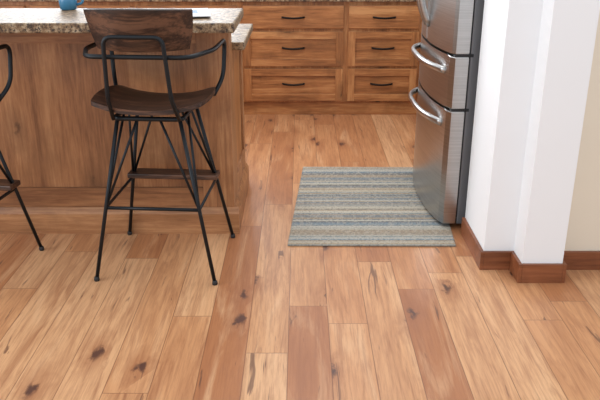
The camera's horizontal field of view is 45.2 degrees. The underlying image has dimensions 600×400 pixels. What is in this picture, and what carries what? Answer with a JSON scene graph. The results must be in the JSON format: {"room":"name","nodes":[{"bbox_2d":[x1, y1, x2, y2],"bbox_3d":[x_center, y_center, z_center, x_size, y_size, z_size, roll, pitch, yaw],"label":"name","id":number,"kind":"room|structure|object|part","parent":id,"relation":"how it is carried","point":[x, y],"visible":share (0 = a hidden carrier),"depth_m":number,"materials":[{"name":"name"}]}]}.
{"room":"kitchen","nodes":[
{"label":"kitchen","id":0,"kind":"room"},
{"bbox_2d":[0,115,599,399],"bbox_3d":[-0.250,0.668,2.352,9.500,0.050,8.900,0,21,0],"label":"floor","id":1,"kind":"structure","parent":0,"point":[280,321],"depth_m":2.85,"materials":[{"name":"brown wood"}]},
{"bbox_2d":[0,44,43,250],"bbox_3d":[-1.508,-0.216,2.973,0.541,1.148,0.556,3,21,7],"label":"bar stool","id":2,"kind":"object","parent":1,"relation":"on","point":[10,185],"visible":1,"depth_m":3.19,"materials":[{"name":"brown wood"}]},
{"bbox_3d":[-1.288,-0.079,3.224,0.182,0.698,0.016,-12,24,-29],"label":"leg","id":3,"kind":"part","parent":2,"relation":"part of","materials":[{"name":"black metal"}]},
{"bbox_2d":[0,8,252,233],"bbox_3d":[-1.531,-0.415,3.591,2.538,1.070,1.185,0,21,0],"label":"kitchen island","id":4,"kind":"object","parent":1,"relation":"on","point":[58,145],"visible":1,"depth_m":3.42,"materials":[{"name":"brown wood"}]},
{"bbox_2d":[0,8,243,32],"bbox_3d":[-1.531,-0.775,3.097,2.538,0.040,0.525,0,21,0],"label":"island countertop","id":5,"kind":"structure","parent":4,"relation":"on","point":[12,20],"depth_m":2.92,"materials":[{"name":"stone"}]},
{"bbox_2d":[58,0,83,9],"bbox_3d":[-1.040,-0.905,3.247,0.105,0.092,0.082,12,24,29],"label":"mug","id":6,"kind":"object","parent":5,"relation":"on","point":[64,4],"visible":1,"depth_m":3.23,"materials":[{"name":"blue ceramic"}]},
{"bbox_2d":[184,8,210,16],"bbox_3d":[-0.641,-0.800,3.086,0.536,0.013,0.321,-1,21,-3],"label":"paper stack","id":7,"kind":"object","parent":5,"relation":"on","point":[197,12],"visible":0.32,"depth_m":3.07,"materials":[{"name":"white paper"}]},
{"bbox_3d":[-0.311,-0.032,3.897,0.022,0.135,0.712,0,21,0],"label":"skirting","id":8,"kind":"part","parent":4,"relation":"part of","materials":[{"name":"brown wood"}]},
{"bbox_2d":[231,24,252,49],"bbox_3d":[-1.531,-0.845,3.706,2.538,0.038,0.660,0,21,0],"label":"island countertop","id":9,"kind":"structure","parent":4,"relation":"on","point":[240,37],"depth_m":3.59,"materials":[{"name":"stone"}]},
{"bbox_2d":[83,8,234,285],"bbox_3d":[-0.604,-0.261,3.089,0.541,1.148,0.556,1,21,4],"label":"bar stool","id":10,"kind":"object","parent":1,"relation":"on","point":[111,29],"visible":1,"depth_m":2.91,"materials":[{"name":"brown wood"}]},
{"bbox_3d":[-0.808,0.003,3.013,0.170,0.697,0.016,-12,24,-27],"label":"leg","id":11,"kind":"part","parent":10,"relation":"part of","materials":[{"name":"black metal"}]},
{"bbox_3d":[-0.781,-0.139,3.380,0.182,0.698,0.016,19,28,40],"label":"leg","id":12,"kind":"part","parent":10,"relation":"part of","materials":[{"name":"black metal"}]},
{"bbox_3d":[-0.610,-0.642,2.717,0.414,0.168,0.135,1,21,4],"label":"backrest","id":13,"kind":"part","parent":10,"relation":"part of","materials":[{"name":"brown wood"}]},
{"bbox_3d":[-0.602,-0.424,3.043,0.481,0.078,0.426,1,21,4],"label":"seat","id":14,"kind":"part","parent":10,"relation":"part of","materials":[{"name":"brown wood"}]},
{"bbox_3d":[-0.603,-0.385,3.053,0.300,0.019,0.340,1,21,4],"label":"seat frame","id":15,"kind":"part","parent":10,"relation":"part of","materials":[{"name":"black metal"}]},
{"bbox_3d":[-0.424,0.013,2.987,0.170,0.697,0.016,15,26,34],"label":"leg","id":16,"kind":"part","parent":10,"relation":"part of","materials":[{"name":"black metal"}]},
{"bbox_3d":[-0.397,-0.130,3.355,0.182,0.698,0.016,-14,25,-32],"label":"leg","id":17,"kind":"part","parent":10,"relation":"part of","materials":[{"name":"black metal"}]},
{"bbox_2d":[0,0,421,114],"bbox_3d":[-0.805,-1.263,5.842,4.830,1.020,0.724,0,21,0],"label":"base cabinet","id":18,"kind":"object","parent":1,"relation":"on","point":[301,57],"visible":0.34,"depth_m":5.56,"materials":[{"name":"brown wood"}]},
{"bbox_3d":[-2.587,-1.387,5.459,1.022,0.172,0.020,0,21,0],"label":"drawer","id":19,"kind":"part","parent":18,"relation":"part of","materials":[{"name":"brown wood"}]},
{"bbox_3d":[-1.657,-1.387,5.459,0.762,0.172,0.020,0,21,0],"label":"drawer","id":20,"kind":"part","parent":18,"relation":"part of","materials":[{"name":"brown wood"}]},
{"bbox_3d":[-0.855,-1.387,5.459,0.766,0.172,0.020,0,21,0],"label":"drawer","id":21,"kind":"part","parent":18,"relation":"part of","materials":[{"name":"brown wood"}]},
{"bbox_2d":[0,0,416,1],"bbox_3d":[-0.805,-1.627,5.708,4.830,0.035,0.700,0,21,0],"label":"countertop","id":22,"kind":"structure","parent":18,"relation":"on","point":[0,0],"depth_m":5.39,"materials":[{"name":"stone"}]},
{"bbox_3d":[-0.052,-1.374,5.432,0.180,0.020,0.041,0,21,0],"label":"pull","id":23,"kind":"part","parent":18,"relation":"part of","materials":[{"name":"brown metal"}]},
{"bbox_3d":[-0.051,-1.387,5.459,0.766,0.172,0.020,0,21,0],"label":"drawer","id":24,"kind":"part","parent":18,"relation":"part of","materials":[{"name":"brown wood"}]},
{"bbox_3d":[-0.052,-1.163,5.531,0.180,0.020,0.041,0,21,0],"label":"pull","id":25,"kind":"part","parent":18,"relation":"part of","materials":[{"name":"brown metal"}]},
{"bbox_3d":[-0.052,-0.904,5.632,0.180,0.020,0.041,0,21,0],"label":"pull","id":26,"kind":"part","parent":18,"relation":"part of","materials":[{"name":"brown metal"}]},
{"bbox_3d":[-0.051,-1.165,5.553,0.656,0.153,0.005,0,21,0],"label":"drawer panel","id":27,"kind":"part","parent":18,"relation":"part of","materials":[{"name":"brown wood"}]},
{"bbox_3d":[-0.051,-0.906,5.654,0.656,0.144,0.005,0,21,0],"label":"drawer panel","id":28,"kind":"part","parent":18,"relation":"part of","materials":[{"name":"brown wood"}]},
{"bbox_3d":[0.638,-0.904,5.632,0.180,0.020,0.041,0,21,0],"label":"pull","id":29,"kind":"part","parent":18,"relation":"part of","materials":[{"name":"brown metal"}]},
{"bbox_3d":[0.639,-0.906,5.654,0.429,0.144,0.005,0,21,0],"label":"drawer panel","id":30,"kind":"part","parent":18,"relation":"part of","materials":[{"name":"brown wood"}]},
{"bbox_3d":[0.638,-1.163,5.531,0.180,0.020,0.041,0,21,0],"label":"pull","id":31,"kind":"part","parent":18,"relation":"part of","materials":[{"name":"brown metal"}]},
{"bbox_3d":[0.639,-1.165,5.553,0.429,0.153,0.005,0,21,0],"label":"drawer panel","id":32,"kind":"part","parent":18,"relation":"part of","materials":[{"name":"brown wood"}]},
{"bbox_3d":[0.638,-1.374,5.432,0.180,0.020,0.041,0,21,0],"label":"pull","id":33,"kind":"part","parent":18,"relation":"part of","materials":[{"name":"brown metal"}]},
{"bbox_3d":[0.639,-1.387,5.459,0.539,0.172,0.020,0,21,0],"label":"drawer","id":34,"kind":"part","parent":18,"relation":"part of","materials":[{"name":"brown wood"}]},
{"bbox_2d":[288,167,455,246],"bbox_3d":[0.383,0.006,3.970,0.886,0.008,1.172,0,21,0],"label":"area rug","id":35,"kind":"object","parent":1,"relation":"on","point":[335,206],"visible":0.76,"depth_m":3.82,"materials":[{"name":"grey fabric"}]},
{"bbox_2d":[409,0,484,223],"bbox_3d":[1.067,-0.837,3.725,0.966,1.760,0.900,0,21,0],"label":"refrigerator","id":36,"kind":"object","parent":1,"relation":"on","point":[449,46],"visible":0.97,"depth_m":3.51,"materials":[{"name":"metal"}]},
{"bbox_3d":[0.629,-1.217,3.626,0.090,0.655,0.024,0,21,0],"label":"handle","id":37,"kind":"part","parent":36,"relation":"part of","materials":[{"name":"metal"}]},
{"bbox_3d":[0.629,-1.184,3.542,0.090,0.655,0.024,0,21,0],"label":"handle","id":38,"kind":"part","parent":36,"relation":"part of","materials":[{"name":"metal"}]},
{"bbox_2d":[409,87,440,125],"bbox_3d":[0.647,-0.517,3.849,0.105,0.048,0.742,0,21,0],"label":"handle","id":39,"kind":"object","parent":36,"relation":"attached to","point":[424,107],"depth_m":3.69,"materials":[{"name":"metal"}]},
{"bbox_3d":[0.717,-1.321,3.779,0.123,0.876,0.448,0,21,0],"label":"door","id":40,"kind":"part","parent":36,"relation":"part of","materials":[{"name":"metal"}]},
{"bbox_3d":[0.647,-0.755,3.757,0.105,0.048,0.742,0,21,0],"label":"handle","id":41,"kind":"part","parent":36,"relation":"part of","materials":[{"name":"metal"}]},
{"bbox_3d":[0.717,-0.312,3.929,0.123,0.577,0.900,0,21,0],"label":"freezer drawer","id":42,"kind":"part","parent":36,"relation":"part of","materials":[{"name":"metal"}]},
{"bbox_3d":[0.717,-0.706,3.776,0.123,0.245,0.900,0,21,0],"label":"drawer","id":43,"kind":"part","parent":36,"relation":"part of","materials":[{"name":"metal"}]},
{"bbox_3d":[0.717,-1.158,3.358,0.123,0.876,0.448,0,21,0],"label":"door","id":44,"kind":"part","parent":36,"relation":"part of","materials":[{"name":"metal"}]},
{"bbox_2d":[465,0,542,250],"bbox_3d":[0.956,-0.976,2.923,0.288,2.600,0.385,0,21,0],"label":"wall","id":45,"kind":"structure","parent":0,"point":[510,28],"depth_m":3.04,"materials":[{"name":"white paint"}]},
{"bbox_2d":[461,217,510,269],"bbox_3d":[0.864,0.198,3.371,0.133,0.088,0.400,0,21,0],"label":"baseboard","id":46,"kind":"structure","parent":45,"relation":"attached to","point":[485,260],"depth_m":3.20,"materials":[{"name":"brown wood"}]},
{"bbox_2d":[514,0,599,262],"bbox_3d":[1.032,-0.883,2.685,0.173,2.600,0.125,0,21,0],"label":"pillar","id":47,"kind":"structure","parent":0,"point":[568,28],"depth_m":2.86,"materials":[{"name":"white paint"}]},
{"bbox_2d":[564,11,599,250],"bbox_3d":[2.800,-0.976,2.923,3.400,2.600,0.385,0,21,0],"label":"wall","id":48,"kind":"structure","parent":0,"point":[583,231],"depth_m":3.06,"materials":[{"name":"beige paint"}]},
{"bbox_2d":[509,251,599,282],"bbox_3d":[2.715,0.290,3.133,3.570,0.088,0.140,0,21,0],"label":"baseboard","id":49,"kind":"structure","parent":48,"relation":"attached to","point":[522,272],"depth_m":3.08,"materials":[{"name":"brown wood"}]}
]}

